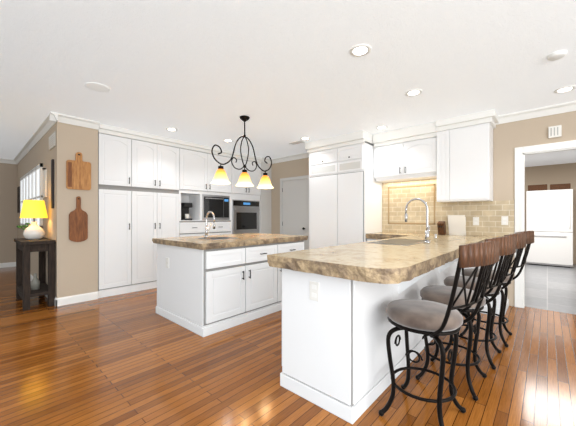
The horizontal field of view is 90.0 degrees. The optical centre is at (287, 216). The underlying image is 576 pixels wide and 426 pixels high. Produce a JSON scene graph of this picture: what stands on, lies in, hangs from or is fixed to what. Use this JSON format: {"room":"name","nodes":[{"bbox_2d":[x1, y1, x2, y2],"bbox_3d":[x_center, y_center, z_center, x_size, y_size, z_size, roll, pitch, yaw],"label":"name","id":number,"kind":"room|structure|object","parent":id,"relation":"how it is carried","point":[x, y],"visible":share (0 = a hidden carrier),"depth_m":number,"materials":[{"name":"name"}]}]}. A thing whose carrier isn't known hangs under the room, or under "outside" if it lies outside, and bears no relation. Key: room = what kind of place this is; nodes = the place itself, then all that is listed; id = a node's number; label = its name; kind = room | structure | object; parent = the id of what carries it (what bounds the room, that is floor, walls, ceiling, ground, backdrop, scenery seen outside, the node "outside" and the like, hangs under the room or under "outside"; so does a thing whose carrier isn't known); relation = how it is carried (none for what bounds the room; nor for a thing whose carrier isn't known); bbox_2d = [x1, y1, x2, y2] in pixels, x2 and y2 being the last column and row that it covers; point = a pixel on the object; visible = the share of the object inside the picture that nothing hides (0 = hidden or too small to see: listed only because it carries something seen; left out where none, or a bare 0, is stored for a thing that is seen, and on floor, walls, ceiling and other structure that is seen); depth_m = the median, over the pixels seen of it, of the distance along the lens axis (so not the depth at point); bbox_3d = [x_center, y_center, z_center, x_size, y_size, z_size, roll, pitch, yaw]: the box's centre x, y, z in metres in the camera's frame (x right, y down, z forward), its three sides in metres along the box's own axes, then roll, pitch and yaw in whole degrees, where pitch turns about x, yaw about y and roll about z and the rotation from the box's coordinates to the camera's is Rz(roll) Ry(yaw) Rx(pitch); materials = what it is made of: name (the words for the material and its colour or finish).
{"room":"kitchen","nodes":[
{"label":"kitchen","id":0,"kind":"room"},
{"bbox_2d":[0,163,16,262],"bbox_3d":[-8.376,-0.090,5.120,0.100,2.580,5.400,0,0,42],"label":"wall","id":1,"kind":"structure","parent":0,"point":[8,203],"depth_m":6.91,"materials":[{"name":"beige paint"}]},
{"bbox_2d":[0,262,15,267],"bbox_3d":[-8.367,1.145,5.044,0.015,0.110,5.300,0,0,42],"label":"baseboard","id":2,"kind":"structure","parent":1,"relation":"attached to","point":[8,264],"depth_m":6.89,"materials":[{"name":"white"}]},
{"bbox_2d":[0,158,15,163],"bbox_3d":[-8.344,-1.330,5.024,0.075,0.100,5.300,0,0,42],"label":"crown molding","id":3,"kind":"structure","parent":1,"relation":"attached to","point":[8,161],"depth_m":6.87,"materials":[{"name":"white wood"}]},
{"bbox_2d":[17,122,97,297],"bbox_3d":[-4.731,-0.090,5.656,4.800,2.580,0.475,0,0,42],"label":"wall","id":4,"kind":"structure","parent":0,"point":[76,268],"depth_m":4.09,"materials":[{"name":"beige paint"}]},
{"bbox_2d":[17,187,19,212],"bbox_3d":[-6.273,-0.400,6.707,0.300,0.600,0.024,0,0,42],"label":"framed picture","id":5,"kind":"object","parent":4,"relation":"attached to","point":[18,188],"depth_m":6.62,"materials":[{"name":"black"}]},
{"bbox_2d":[20,163,42,228],"bbox_3d":[-4.937,-0.330,5.501,2.700,1.060,0.029,0,0,42],"label":"window","id":6,"kind":"structure","parent":4,"relation":"in","point":[31,184],"depth_m":5.19,"materials":[{"name":"white glass"}]},
{"bbox_2d":[13,112,57,163],"bbox_3d":[-4.848,-1.330,5.391,4.780,0.100,0.075,0,0,42],"label":"crown molding","id":7,"kind":"structure","parent":4,"relation":"attached to","point":[45,127],"depth_m":4.75,"materials":[{"name":"white wood"}]},
{"bbox_2d":[30,274,56,305],"bbox_3d":[-4.852,1.145,5.435,4.715,0.110,0.015,0,0,42],"label":"baseboard","id":8,"kind":"structure","parent":4,"relation":"attached to","point":[31,277],"depth_m":4.31,"materials":[{"name":"white wood"}]},
{"bbox_2d":[42,168,46,197],"bbox_3d":[-3.612,-0.516,4.302,0.336,0.451,0.040,0,0,42],"label":"curtain","id":9,"kind":"object","parent":4,"relation":"attached to","point":[44,182],"visible":1,"depth_m":4.28,"materials":[{"name":"white fabric"}]},
{"bbox_2d":[51,159,53,207],"bbox_3d":[-3.278,-0.460,4.011,0.080,0.680,0.024,0,0,42],"label":"framed picture","id":10,"kind":"object","parent":4,"relation":"attached to","point":[52,189],"depth_m":3.99,"materials":[{"name":"black"}]},
{"bbox_2d":[49,131,55,150],"bbox_3d":[-3.335,-1.070,4.068,0.440,0.200,0.015,0,0,42],"label":"air vent","id":11,"kind":"object","parent":4,"relation":"in","point":[52,140],"visible":1,"depth_m":4.02,"materials":[{"name":"grey"}]},
{"bbox_2d":[49,111,99,129],"bbox_3d":[-2.944,-1.330,3.997,0.075,0.100,0.560,0,0,42],"label":"crown molding","id":12,"kind":"structure","parent":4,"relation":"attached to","point":[76,121],"depth_m":3.99,"materials":[{"name":"white wood"}]},
{"bbox_2d":[56,291,97,306],"bbox_3d":[-2.947,1.145,4.039,0.015,0.110,0.490,0,0,42],"label":"baseboard","id":13,"kind":"structure","parent":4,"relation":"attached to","point":[67,300],"depth_m":4.02,"materials":[{"name":"white wood"}]},
{"bbox_2d":[66,152,90,189],"bbox_3d":[-2.934,-0.647,4.042,0.030,0.525,0.285,0,0,42],"label":"cutting board","id":14,"kind":"object","parent":4,"relation":"hanging from","point":[78,173],"visible":1,"depth_m":4.03,"materials":[{"name":"brown wood"}]},
{"bbox_2d":[69,196,87,241],"bbox_3d":[-2.938,0.030,4.038,0.030,0.640,0.215,0,0,42],"label":"cutting board","id":15,"kind":"object","parent":4,"relation":"hanging from","point":[78,223],"visible":0.96,"depth_m":4.03,"materials":[{"name":"brown wood"}]},
{"bbox_2d":[186,196,201,219],"bbox_3d":[-1.895,-0.190,5.743,0.603,0.500,0.040,0,0,42],"label":"backsplash","id":16,"kind":"structure","parent":0,"relation":"attached to","point":[193,204],"depth_m":5.62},
{"bbox_2d":[182,144,209,195],"bbox_3d":[-1.995,-0.865,5.613,0.629,0.830,0.705,0,0,42],"label":"upper cabinet","id":17,"kind":"object","parent":0,"relation":"attached to","point":[195,161],"depth_m":5.44,"materials":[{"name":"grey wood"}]},
{"bbox_2d":[210,152,233,195],"bbox_3d":[-1.609,-0.865,6.042,0.629,0.830,0.705,0,0,42],"label":"upper cabinet","id":18,"kind":"object","parent":0,"relation":"attached to","point":[215,189],"depth_m":5.87,"materials":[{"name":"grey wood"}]},
{"bbox_2d":[214,196,229,219],"bbox_3d":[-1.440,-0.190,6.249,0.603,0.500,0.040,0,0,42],"label":"microwave","id":19,"kind":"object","parent":0,"relation":"attached to","point":[221,204],"depth_m":5.88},
{"bbox_2d":[260,162,270,233],"bbox_3d":[-0.745,-0.090,7.026,0.610,2.580,0.355,0,0,42],"label":"wall","id":20,"kind":"structure","parent":0,"point":[265,211],"depth_m":6.81,"materials":[{"name":"white paint"}]},
{"bbox_2d":[261,157,270,163],"bbox_3d":[-0.491,-1.330,6.797,0.075,0.100,0.355,0,0,42],"label":"crown molding","id":21,"kind":"structure","parent":20,"relation":"attached to","point":[267,160],"depth_m":6.78,"materials":[{"name":"white wood"}]},
{"bbox_2d":[0,267,575,425],"bbox_3d":[-1.765,1.250,1.925,14.200,0.100,9.500,0,0,42],"label":"floor","id":22,"kind":"structure","parent":0,"point":[131,359],"depth_m":2.19,"materials":[{"name":"brown wood"}]},
{"bbox_2d":[14,237,55,310],"bbox_3d":[-3.586,0.757,4.065,0.890,0.885,0.342,0,0,42],"label":"console table","id":23,"kind":"object","parent":22,"relation":"on","point":[26,289],"visible":1,"depth_m":3.88,"materials":[{"name":"brown wood"}]},
{"bbox_2d":[16,223,30,229],"bbox_3d":[-3.845,0.200,4.256,0.246,0.229,0.248,0,0,42],"label":"potted plant","id":24,"kind":"object","parent":23,"relation":"on","point":[25,226],"visible":0.35,"depth_m":4.20,"materials":[{"name":"green plant"}]},
{"bbox_2d":[20,200,47,239],"bbox_3d":[-3.595,0.039,4.078,0.300,0.550,0.300,0,0,42],"label":"table lamp","id":25,"kind":"object","parent":23,"relation":"on","point":[33,209],"visible":1,"depth_m":4.00,"materials":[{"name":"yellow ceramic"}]},
{"bbox_2d":[98,128,137,297],"bbox_3d":[-2.857,-0.040,4.656,0.629,2.480,0.523,0,0,42],"label":"tall cabinet","id":26,"kind":"object","parent":22,"relation":"on","point":[117,153],"depth_m":4.44,"materials":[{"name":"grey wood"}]},
{"bbox_2d":[138,136,181,290],"bbox_3d":[-2.478,-0.040,5.076,0.629,2.480,0.872,0,0,42],"label":"tall cabinet","id":27,"kind":"object","parent":22,"relation":"on","point":[150,186],"depth_m":4.87,"materials":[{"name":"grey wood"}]},
{"bbox_2d":[182,220,233,236],"bbox_3d":[-1.802,0.635,5.828,0.629,1.130,1.150,0,0,42],"label":"base cabinet","id":28,"kind":"object","parent":22,"relation":"on","point":[189,227],"depth_m":5.58,"materials":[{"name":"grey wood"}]},
{"bbox_2d":[156,239,306,336],"bbox_3d":[-0.691,0.763,3.832,1.137,0.875,1.641,0,0,42],"label":"kitchen island","id":29,"kind":"object","parent":22,"relation":"on","point":[207,284],"depth_m":3.20,"materials":[{"name":"white wood"}]},
{"bbox_2d":[152,233,307,250],"bbox_3d":[-0.703,0.295,3.840,1.158,0.060,1.696,0,0,42],"label":"island countertop","id":30,"kind":"structure","parent":29,"relation":"on","point":[197,243],"depth_m":3.40,"materials":[{"name":"beige stone"}]},
{"bbox_2d":[230,156,260,233],"bbox_3d":[-1.138,-0.040,6.565,0.629,2.480,0.835,0,0,42],"label":"tall cabinet","id":31,"kind":"object","parent":22,"relation":"on","point":[245,202],"depth_m":6.35,"materials":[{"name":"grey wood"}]},
{"bbox_2d":[280,270,398,423],"bbox_3d":[0.370,0.772,2.103,0.588,0.855,0.644,0,0,42],"label":"base cabinet","id":32,"kind":"object","parent":22,"relation":"on","point":[337,325],"depth_m":1.83,"materials":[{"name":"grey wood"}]},
{"bbox_2d":[267,232,498,293],"bbox_3d":[1.169,0.305,3.177,1.808,0.080,3.502,0,0,42],"label":"countertop","id":33,"kind":"structure","parent":32,"relation":"on","point":[415,262],"depth_m":2.04,"materials":[{"name":"beige stone"}]},
{"bbox_2d":[305,130,381,248],"bbox_3d":[0.988,-0.088,5.219,1.175,2.576,0.709,0,0,42],"label":"cabinet","id":34,"kind":"object","parent":22,"relation":"on","point":[345,196],"visible":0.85,"depth_m":4.89,"materials":[{"name":"white wood"}]},
{"bbox_2d":[399,290,422,374],"bbox_3d":[0.728,0.772,2.500,0.588,0.855,0.688,0,0,42],"label":"base cabinet","id":35,"kind":"object","parent":22,"relation":"on","point":[415,340],"depth_m":2.36,"materials":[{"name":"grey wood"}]},
{"bbox_2d":[423,336,432,348],"bbox_3d":[1.100,0.772,2.913,0.588,0.855,0.688,0,0,42],"label":"base cabinet","id":36,"kind":"object","parent":22,"relation":"on","point":[429,338],"depth_m":2.72,"materials":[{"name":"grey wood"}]},
{"bbox_2d":[378,241,498,425],"bbox_3d":[0.854,0.662,1.676,0.580,1.075,0.490,0,0,42],"label":"stool","id":37,"kind":"object","parent":22,"relation":"on","point":[431,319],"visible":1,"depth_m":1.59,"materials":[{"name":"metal"}]},
{"bbox_2d":[415,236,515,400],"bbox_3d":[1.247,0.662,2.059,0.582,1.075,0.495,0,0,42],"label":"stool","id":38,"kind":"object","parent":22,"relation":"on","point":[442,294],"visible":0.69,"depth_m":1.98,"materials":[{"name":"metal"}]},
{"bbox_2d":[444,233,525,369],"bbox_3d":[1.643,0.662,2.449,0.578,1.075,0.486,0,0,42],"label":"stool","id":39,"kind":"object","parent":22,"relation":"on","point":[520,245],"visible":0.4,"depth_m":2.34,"materials":[{"name":"metal"}]},
{"bbox_2d":[479,257,508,315],"bbox_3d":[2.350,0.772,4.019,1.086,0.855,0.670,0,0,42],"label":"base cabinet","id":40,"kind":"object","parent":22,"relation":"on","point":[498,299],"depth_m":3.52,"materials":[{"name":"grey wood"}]},
{"bbox_2d":[460,231,533,346],"bbox_3d":[2.036,0.662,2.832,0.580,1.075,0.490,0,0,42],"label":"stool","id":41,"kind":"object","parent":22,"relation":"on","point":[529,242],"visible":0.44,"depth_m":2.73,"materials":[{"name":"metal"}]},
{"bbox_2d":[0,0,575,166],"bbox_3d":[0.042,-1.430,3.932,14.200,0.100,14.900,0,0,42],"label":"ceiling","id":42,"kind":"structure","parent":0,"point":[281,74],"depth_m":2.62,"materials":[{"name":"white paint"}]},
{"bbox_2d":[84,82,109,91],"bbox_3d":[-2.023,-1.377,3.059,0.230,0.006,0.230,0,0,42],"label":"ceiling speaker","id":43,"kind":"object","parent":42,"relation":"in","point":[98,87],"visible":1,"depth_m":3.05,"materials":[{"name":"white plastic"}]},
{"bbox_2d":[166,127,177,130],"bbox_3d":[-1.823,-1.375,4.521,0.176,0.008,0.176,0,0,42],"label":"recessed light","id":44,"kind":"object","parent":42,"relation":"in","point":[171,129],"visible":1,"depth_m":4.51,"materials":[{"name":"white"}]},
{"bbox_2d":[211,115,272,188],"bbox_3d":[-0.598,-0.903,3.969,0.256,0.946,1.058,0,0,42],"label":"chandelier","id":45,"kind":"object","parent":42,"relation":"hanging from","point":[220,176],"visible":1,"depth_m":3.92,"materials":[{"name":"brown metal"}]},
{"bbox_2d":[288,140,304,144],"bbox_3d":[0.163,-1.376,5.337,0.300,0.008,0.150,0,0,42],"label":"ceiling vent","id":46,"kind":"object","parent":42,"relation":"in","point":[296,142],"visible":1,"depth_m":5.30,"materials":[{"name":"white metal"}]},
{"bbox_2d":[349,44,370,56],"bbox_3d":[0.597,-1.375,2.382,0.176,0.008,0.176,0,0,42],"label":"recessed light","id":47,"kind":"object","parent":42,"relation":"in","point":[359,50],"visible":1,"depth_m":2.37,"materials":[{"name":"white plastic"}]},
{"bbox_2d":[376,125,387,128],"bbox_3d":[1.439,-1.375,4.423,0.176,0.008,0.176,0,0,42],"label":"recessed light","id":48,"kind":"object","parent":42,"relation":"in","point":[381,127],"visible":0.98,"depth_m":4.41,"materials":[{"name":"white"}]},
{"bbox_2d":[405,89,421,95],"bbox_3d":[1.391,-1.375,3.188,0.176,0.008,0.176,0,0,42],"label":"recessed light","id":49,"kind":"object","parent":42,"relation":"in","point":[413,92],"visible":0.98,"depth_m":3.17,"materials":[{"name":"white plastic"}]},
{"bbox_2d":[547,50,566,60],"bbox_3d":[2.280,-1.365,2.442,0.130,0.030,0.130,0,0,42],"label":"smoke detector","id":50,"kind":"object","parent":42,"relation":"attached to","point":[556,55],"visible":1,"depth_m":2.42,"materials":[{"name":"white plastic"}]},
{"bbox_2d":[554,86,575,92],"bbox_3d":[2.988,-1.375,3.109,0.176,0.008,0.176,0,0,42],"label":"recessed light","id":51,"kind":"object","parent":42,"relation":"in","point":[564,89],"visible":0.98,"depth_m":3.10,"materials":[{"name":"white plastic"}]},
{"bbox_2d":[271,111,575,306],"bbox_3d":[1.469,-0.090,5.338,6.360,2.580,0.100,0,0,42],"label":"wall","id":52,"kind":"structure","parent":0,"point":[507,139],"depth_m":3.90,"materials":[{"name":"beige paint"}]},
{"bbox_2d":[271,152,308,163],"bbox_3d":[0.181,-1.330,6.380,1.630,0.100,0.075,0,0,42],"label":"crown molding","id":53,"kind":"structure","parent":52,"relation":"attached to","point":[291,157],"depth_m":6.48,"materials":[{"name":"white wood"}]},
{"bbox_2d":[280,175,308,249],"bbox_3d":[0.121,0.150,6.426,0.880,2.100,0.087,0,0,42],"label":"door","id":54,"kind":"structure","parent":52,"relation":"attached to","point":[294,205],"depth_m":6.43,"materials":[{"name":"white wood"}]},
{"bbox_2d":[374,133,432,180],"bbox_3d":[1.913,-0.920,4.627,0.970,0.560,0.351,0,0,42],"label":"upper cabinet","id":55,"kind":"object","parent":52,"relation":"attached to","point":[408,158],"depth_m":4.49,"materials":[{"name":"white wood"}]},
{"bbox_2d":[433,125,448,202],"bbox_3d":[2.328,-0.740,4.234,0.172,1.040,0.380,0,0,42],"label":"upper cabinet","id":56,"kind":"object","parent":52,"relation":"attached to","point":[438,134],"depth_m":4.12,"materials":[{"name":"white wood"}]},
{"bbox_2d":[382,179,513,235],"bbox_3d":[2.345,-0.188,4.468,1.835,0.904,0.019,0,0,42],"label":"backsplash","id":57,"kind":"structure","parent":52,"relation":"attached to","point":[490,218],"depth_m":4.54,"materials":[{"name":"beige tile"}]},
{"bbox_2d":[445,117,492,202],"bbox_3d":[2.544,-0.740,4.039,0.505,1.040,0.380,0,0,42],"label":"upper cabinet","id":58,"kind":"object","parent":52,"relation":"attached to","point":[453,156],"depth_m":3.89,"materials":[{"name":"white wood"}]},
{"bbox_2d":[515,140,575,307],"bbox_3d":[3.476,0.138,3.517,1.110,2.125,0.120,0,0,42],"label":"trim","id":59,"kind":"structure","parent":52,"relation":"attached to","point":[521,153],"depth_m":3.80,"materials":[{"name":"white wood"}]},
{"bbox_2d":[548,125,561,137],"bbox_3d":[3.318,-1.060,3.580,0.120,0.140,0.036,0,0,42],"label":"door chime","id":60,"kind":"object","parent":52,"relation":"attached to","point":[554,131],"visible":1,"depth_m":3.57,"materials":[{"name":"white plastic"}]},
{"bbox_2d":[525,262,575,314],"bbox_3d":[5.152,1.250,5.722,6.000,0.100,5.400,0,0,42],"label":"floor","id":61,"kind":"structure","parent":0,"point":[551,288],"depth_m":4.84,"materials":[{"name":"grey tile"}]},
{"bbox_2d":[526,183,572,267],"bbox_3d":[6.609,0.195,7.303,0.850,2.010,0.880,0,0,42],"label":"fridge","id":62,"kind":"object","parent":61,"relation":"on","point":[549,218],"visible":0.88,"depth_m":6.98,"materials":[{"name":"white metal"}]},
{"bbox_2d":[525,163,575,263],"bbox_3d":[6.926,-0.090,7.692,6.000,2.580,0.100,0,0,42],"label":"wall","id":63,"kind":"structure","parent":0,"point":[565,173],"depth_m":7.55,"materials":[{"name":"beige"}]},
{"bbox_3d":[5.244,-0.090,1.939,3.800,2.580,0.100,0,0,42],"label":"wall","id":64,"kind":"structure","parent":0,"visible":0},
{"bbox_2d":[496,101,575,124],"bbox_3d":[4.718,-1.330,2.295,5.060,0.100,0.075,0,0,42],"label":"crown molding","id":65,"kind":"structure","parent":64,"relation":"attached to","point":[542,111],"depth_m":3.67,"materials":[{"name":"white wood"}]}
]}

